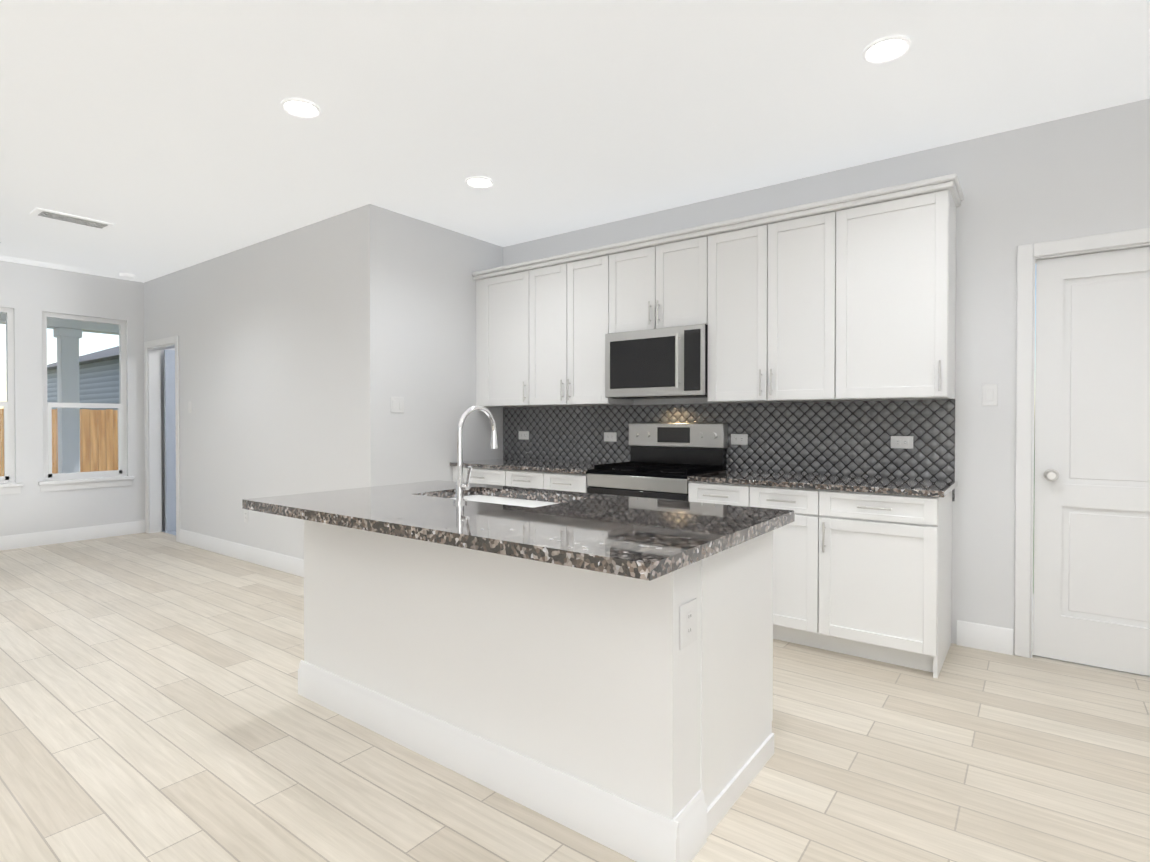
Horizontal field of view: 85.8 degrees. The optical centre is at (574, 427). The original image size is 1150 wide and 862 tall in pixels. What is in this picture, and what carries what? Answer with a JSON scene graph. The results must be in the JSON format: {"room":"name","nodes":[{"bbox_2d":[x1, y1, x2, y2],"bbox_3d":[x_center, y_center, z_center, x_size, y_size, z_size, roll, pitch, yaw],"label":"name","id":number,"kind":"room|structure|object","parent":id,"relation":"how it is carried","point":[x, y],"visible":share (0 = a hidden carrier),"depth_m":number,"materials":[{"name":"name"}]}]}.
{"room":"kitchen","nodes":[
{"label":"kitchen","id":0,"kind":"room"},
{"bbox_2d":[0,260,174,535],"bbox_3d":[-5.809,-0.213,5.729,0.120,2.800,7.720,0,1,37],"label":"wall","id":1,"kind":"structure","parent":0,"point":[29,294],"depth_m":6.34,"materials":[{"name":"white paint"}]},
{"bbox_2d":[0,307,134,494],"bbox_3d":[-6.004,-0.257,5.418,0.150,1.815,3.620,0,1,37],"label":"window","id":2,"kind":"structure","parent":1,"relation":"in","point":[9,451],"depth_m":6.38,"materials":[{"name":"white"}]},
{"bbox_2d":[0,520,144,550],"bbox_3d":[-6.356,1.129,4.897,0.016,0.135,5.410,0,1,37],"label":"baseboard","id":3,"kind":"structure","parent":1,"relation":"attached to","point":[8,542],"depth_m":6.40,"materials":[{"name":"white wood"}]},
{"bbox_2d":[162,530,175,534],"bbox_3d":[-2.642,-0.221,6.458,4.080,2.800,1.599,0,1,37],"label":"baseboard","id":4,"kind":"structure","parent":0,"point":[172,532],"depth_m":6.92,"materials":[{"name":"grey paint"}]},
{"bbox_2d":[164,350,175,531],"bbox_3d":[-4.347,0.142,7.236,0.103,2.042,0.760,0,1,37],"label":"hall door","id":5,"kind":"structure","parent":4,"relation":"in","point":[170,443],"depth_m":6.97,"materials":[{"name":"grey paint"}]},
{"bbox_2d":[144,207,360,559],"bbox_3d":[-3.206,-0.213,5.805,4.200,2.800,0.120,0,1,37],"label":"wall","id":6,"kind":"structure","parent":0,"point":[267,331],"depth_m":5.31,"materials":[{"name":"white paint"}]},
{"bbox_2d":[144,335,179,541],"bbox_3d":[-4.404,0.112,6.694,0.900,2.130,0.136,0,1,37],"label":"door frame","id":7,"kind":"structure","parent":6,"relation":"attached to","point":[152,356],"depth_m":6.89,"materials":[{"name":"white wood"}]},
{"bbox_2d":[179,529,303,576],"bbox_3d":[-2.766,1.123,5.405,3.271,0.135,0.016,0,1,37],"label":"baseboard","id":8,"kind":"structure","parent":6,"relation":"attached to","point":[292,565],"depth_m":5.53,"materials":[{"name":"white wood"}]},
{"bbox_2d":[244,509,247,522],"bbox_3d":[-2.947,0.789,5.543,0.072,0.118,0.007,0,1,37],"label":"electrical outlet plate","id":9,"kind":"object","parent":6,"relation":"attached to","point":[245,510],"depth_m":5.54,"materials":[{"name":"white plastic"}]},
{"bbox_2d":[360,204,502,487],"bbox_3d":[-0.823,-0.209,5.385,0.120,2.800,2.300,0,1,37],"label":"wall","id":10,"kind":"structure","parent":0,"point":[417,317],"depth_m":4.76,"materials":[{"name":"white paint"}]},
{"bbox_2d":[391,397,403,412],"bbox_3d":[-1.322,-0.171,4.610,0.008,0.118,0.118,0,1,37],"label":"switch plate","id":11,"kind":"object","parent":10,"relation":"attached to","point":[397,403],"depth_m":4.61,"materials":[{"name":"white plastic"}]},
{"bbox_2d":[0,532,1149,861],"bbox_3d":[-1.851,1.246,3.048,10.050,0.060,8.500,0,1,37],"label":"floor","id":12,"kind":"structure","parent":0,"point":[154,706],"depth_m":2.32,"materials":[{"name":"beige wood"}]},
{"bbox_2d":[453,467,509,485],"bbox_3d":[-0.559,0.753,5.090,0.665,0.884,0.620,0,1,37],"label":"base cabinet","id":13,"kind":"object","parent":12,"relation":"on","point":[479,475],"depth_m":4.80,"materials":[{"name":"white wood"}]},
{"bbox_2d":[298,521,783,861],"bbox_3d":[-0.241,0.784,2.595,1.925,0.874,0.857,0,1,37],"label":"kitchen island","id":14,"kind":"object","parent":12,"relation":"on","point":[596,667],"depth_m":2.02,"materials":[{"name":"white"}]},
{"bbox_2d":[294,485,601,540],"bbox_3d":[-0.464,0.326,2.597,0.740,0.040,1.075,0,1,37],"label":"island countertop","id":15,"kind":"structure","parent":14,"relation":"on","point":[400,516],"depth_m":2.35,"materials":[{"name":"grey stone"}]},
{"bbox_2d":[450,405,498,504],"bbox_3d":[-0.394,0.106,2.596,0.105,0.401,0.247,0,1,37],"label":"faucet","id":16,"kind":"object","parent":15,"relation":"on","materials":[{"name":"silver metal"}]},
{"bbox_2d":[442,493,557,504],"bbox_3d":[-0.334,0.448,2.772,0.750,0.232,0.420,0,1,37],"label":"sink","id":17,"kind":"object","parent":15,"relation":"in","point":[502,498],"depth_m":2.95,"materials":[{"name":"white ceramic"}]},
{"bbox_2d":[418,494,793,580],"bbox_3d":[0.165,0.331,2.127,0.830,0.040,1.075,0,1,37],"label":"island countertop","id":18,"kind":"structure","parent":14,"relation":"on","point":[636,538],"depth_m":1.89,"materials":[{"name":"grey stone"}]},
{"bbox_2d":[680,598,696,649],"bbox_3d":[0.325,0.560,1.770,0.007,0.125,0.105,0,1,37],"label":"outlet","id":19,"kind":"object","parent":14,"relation":"attached to","point":[688,606],"depth_m":1.76,"materials":[{"name":"white plastic"}]},
{"bbox_2d":[510,471,588,492],"bbox_3d":[-0.064,0.757,4.720,0.811,0.884,0.620,0,1,37],"label":"base cabinet","id":20,"kind":"object","parent":12,"relation":"on","point":[557,475],"depth_m":4.42,"materials":[{"name":"white wood"}]},
{"bbox_2d":[450,459,602,474],"bbox_3d":[-0.288,0.296,4.869,1.356,0.030,0.629,0,1,37],"label":"countertop","id":21,"kind":"structure","parent":20,"relation":"on","point":[559,468],"depth_m":4.71,"materials":[{"name":"grey stone"}]},
{"bbox_2d":[587,423,727,500],"bbox_3d":[0.547,0.586,4.219,0.758,1.235,0.675,0,1,37],"label":"range","id":22,"kind":"object","parent":12,"relation":"on","point":[666,459],"visible":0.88,"depth_m":4.24,"materials":[{"name":"silver metal"}]},
{"bbox_2d":[688,482,830,650],"bbox_3d":[1.204,0.767,3.772,0.827,0.884,0.620,0,1,37],"label":"base cabinet","id":23,"kind":"object","parent":12,"relation":"on","point":[801,555],"depth_m":3.39,"materials":[{"name":"white wood"}]},
{"bbox_2d":[831,490,951,678],"bbox_3d":[1.685,0.771,3.413,0.614,0.884,0.620,0,1,37],"label":"base cabinet","id":24,"kind":"object","parent":12,"relation":"on","point":[862,566],"depth_m":3.13,"materials":[{"name":"white wood"}]},
{"bbox_2d":[687,470,957,497],"bbox_3d":[1.407,0.310,3.603,1.348,0.030,0.629,0,1,37],"label":"countertop","id":25,"kind":"structure","parent":24,"relation":"on","point":[918,488],"depth_m":3.42,"materials":[{"name":"grey stone"}]},
{"bbox_2d":[0,0,1149,282],"bbox_3d":[-1.851,-1.614,3.017,10.050,0.060,8.500,0,1,37],"label":"ceiling","id":26,"kind":"structure","parent":0,"point":[166,136],"depth_m":3.01,"materials":[{"name":"white paint"}]},
{"bbox_2d":[29,208,114,229],"bbox_3d":[-3.840,-1.595,4.741,0.200,0.013,0.480,0,1,37],"label":"ceiling vent","id":27,"kind":"object","parent":26,"relation":"in","point":[55,215],"visible":0.98,"depth_m":4.72,"materials":[{"name":"white metal"}]},
{"bbox_2d":[119,273,134,278],"bbox_3d":[-4.737,-1.607,6.548,0.138,0.029,0.138,0,1,28],"label":"smoke detector","id":28,"kind":"object","parent":26,"relation":"attached to","point":[127,275],"visible":1,"depth_m":6.49,"materials":[{"name":"white plastic"}]},
{"bbox_2d":[281,98,320,117],"bbox_3d":[-1.353,-1.580,3.057,0.175,0.010,0.175,0,1,-8],"label":"recessed light","id":29,"kind":"object","parent":26,"relation":"in","point":[299,107],"depth_m":3.05,"materials":[{"name":"white plastic"}]},
{"bbox_2d":[465,176,493,187],"bbox_3d":[-0.619,-1.590,4.007,0.175,0.010,0.175,0,1,22],"label":"recessed light","id":30,"kind":"object","parent":26,"relation":"in","point":[473,181],"depth_m":3.99,"materials":[{"name":"white plastic"}]},
{"bbox_2d":[862,35,910,62],"bbox_3d":[1.296,-1.575,2.576,0.175,0.010,0.175,0,1,22],"label":"recessed light","id":31,"kind":"object","parent":26,"relation":"in","point":[886,48],"depth_m":2.57,"materials":[{"name":"white plastic"}]},
{"bbox_2d":[503,98,1149,653],"bbox_3d":[1.498,-0.194,4.006,5.490,2.800,0.120,0,1,37],"label":"wall","id":32,"kind":"structure","parent":0,"point":[1075,176],"depth_m":3.36,"materials":[{"name":"white paint"}]},
{"bbox_2d":[480,262,547,406],"bbox_3d":[-0.440,-0.728,5.155,0.572,1.098,0.348,0,1,37],"label":"upper cabinet","id":33,"kind":"object","parent":32,"relation":"attached to","point":[507,297],"depth_m":5.02,"materials":[{"name":"white wood"}]},
{"bbox_2d":[536,246,633,405],"bbox_3d":[0.042,-0.724,4.794,0.873,1.098,0.348,0,1,37],"label":"upper cabinet","id":34,"kind":"object","parent":32,"relation":"attached to","point":[576,294],"depth_m":4.62,"materials":[{"name":"white wood"}]},
{"bbox_2d":[616,226,707,332],"bbox_3d":[0.648,-0.969,4.339,0.760,0.598,0.348,0,1,37],"label":"upper cabinet","id":35,"kind":"object","parent":32,"relation":"attached to","point":[661,282],"depth_m":4.17,"materials":[{"name":"white wood"}]},
{"bbox_2d":[605,324,707,399],"bbox_3d":[0.617,-0.437,4.302,0.756,0.457,0.440,0,1,37],"label":"microwave","id":36,"kind":"object","parent":35,"relation":"attached to","point":[666,363],"visible":0.98,"depth_m":4.14,"materials":[{"name":"silver metal"}]},
{"bbox_2d":[503,399,954,500],"bbox_3d":[0.742,0.115,4.495,3.454,0.572,0.007,0,1,37],"label":"tile backsplash","id":37,"kind":"structure","parent":32,"relation":"attached to","point":[849,438],"depth_m":4.02,"materials":[{"name":"grey tile"}]},
{"bbox_2d":[519,431,528,439],"bbox_3d":[-0.447,0.066,5.374,0.118,0.072,0.007,0,1,37],"label":"electrical outlet plate","id":38,"kind":"object","parent":37,"relation":"attached to","point":[524,435],"depth_m":5.37,"materials":[{"name":"white plastic"}]},
{"bbox_2d":[604,432,616,441],"bbox_3d":[0.275,0.072,4.835,0.118,0.072,0.007,0,1,37],"label":"electrical outlet plate","id":39,"kind":"object","parent":37,"relation":"attached to","point":[608,436],"depth_m":4.83,"materials":[{"name":"white plastic"}]},
{"bbox_2d":[731,434,747,444],"bbox_3d":[1.115,0.079,4.207,0.118,0.072,0.007,0,1,37],"label":"electrical outlet plate","id":40,"kind":"object","parent":37,"relation":"attached to","point":[736,439],"depth_m":4.20,"materials":[{"name":"white plastic"}]},
{"bbox_2d":[891,436,912,448],"bbox_3d":[1.908,0.085,3.614,0.118,0.072,0.007,0,1,37],"label":"electrical outlet plate","id":41,"kind":"object","parent":37,"relation":"attached to","point":[904,442],"depth_m":3.61,"materials":[{"name":"white plastic"}]},
{"bbox_2d":[707,198,847,402],"bbox_3d":[1.266,-0.714,3.880,0.902,1.098,0.348,0,1,37],"label":"upper cabinet","id":42,"kind":"object","parent":32,"relation":"attached to","point":[778,283],"depth_m":3.70,"materials":[{"name":"white wood"}]},
{"bbox_2d":[848,178,959,400],"bbox_3d":[1.776,-0.710,3.499,0.611,1.098,0.348,0,1,37],"label":"upper cabinet","id":43,"kind":"object","parent":32,"relation":"attached to","point":[852,297],"depth_m":3.32,"materials":[{"name":"white wood"}]},
{"bbox_2d":[957,620,1013,654],"bbox_3d":[2.238,1.145,3.383,0.258,0.135,0.016,0,1,37],"label":"baseboard","id":44,"kind":"structure","parent":32,"relation":"attached to","point":[986,637],"depth_m":3.37,"materials":[{"name":"white wood"}]},
{"bbox_2d":[982,384,997,405],"bbox_3d":[2.253,-0.177,3.362,0.072,0.118,0.008,0,1,37],"label":"switch plate","id":45,"kind":"object","parent":32,"relation":"attached to","point":[989,394],"depth_m":3.36,"materials":[{"name":"white plastic"}]},
{"bbox_2d":[1014,228,1149,657],"bbox_3d":[2.773,0.127,3.047,0.981,2.177,0.136,0,1,37],"label":"door frame","id":46,"kind":"structure","parent":32,"relation":"attached to","point":[1028,256],"depth_m":3.26,"materials":[{"name":"white wood"}]},
{"bbox_2d":[1033,246,1149,675],"bbox_3d":[2.748,0.165,3.015,0.817,2.087,0.103,0,1,37],"label":"pantry door","id":47,"kind":"structure","parent":32,"relation":"in","point":[1092,504],"depth_m":3.13,"materials":[{"name":"white wood"}]},
{"label":"outside","id":48,"kind":"structure","parent":0,"visible":0},
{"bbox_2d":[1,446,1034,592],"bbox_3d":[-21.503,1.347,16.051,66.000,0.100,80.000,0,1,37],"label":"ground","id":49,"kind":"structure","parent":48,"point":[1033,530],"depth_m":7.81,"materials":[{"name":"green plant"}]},
{"bbox_2d":[0,409,117,475],"bbox_3d":[-11.306,0.471,12.197,0.060,1.735,38.049,0,1,37],"label":"fence","id":50,"kind":"object","parent":49,"relation":"on","point":[96,438],"depth_m":13.37,"materials":[{"name":"brown wood"}]},
{"bbox_2d":[0,313,118,472],"bbox_3d":[-7.115,-0.187,6.592,2.995,3.170,5.300,0,1,37],"label":"patio","id":51,"kind":"structure","parent":49,"relation":"on","point":[70,357],"depth_m":8.48,"materials":[{"name":"white"}]},
{"bbox_2d":[47,346,118,459],"bbox_3d":[-14.501,-1.830,27.015,12.650,6.020,12.800,0,1,37],"label":"house","id":52,"kind":"structure","parent":49,"relation":"on","point":[97,378],"depth_m":20.70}
]}

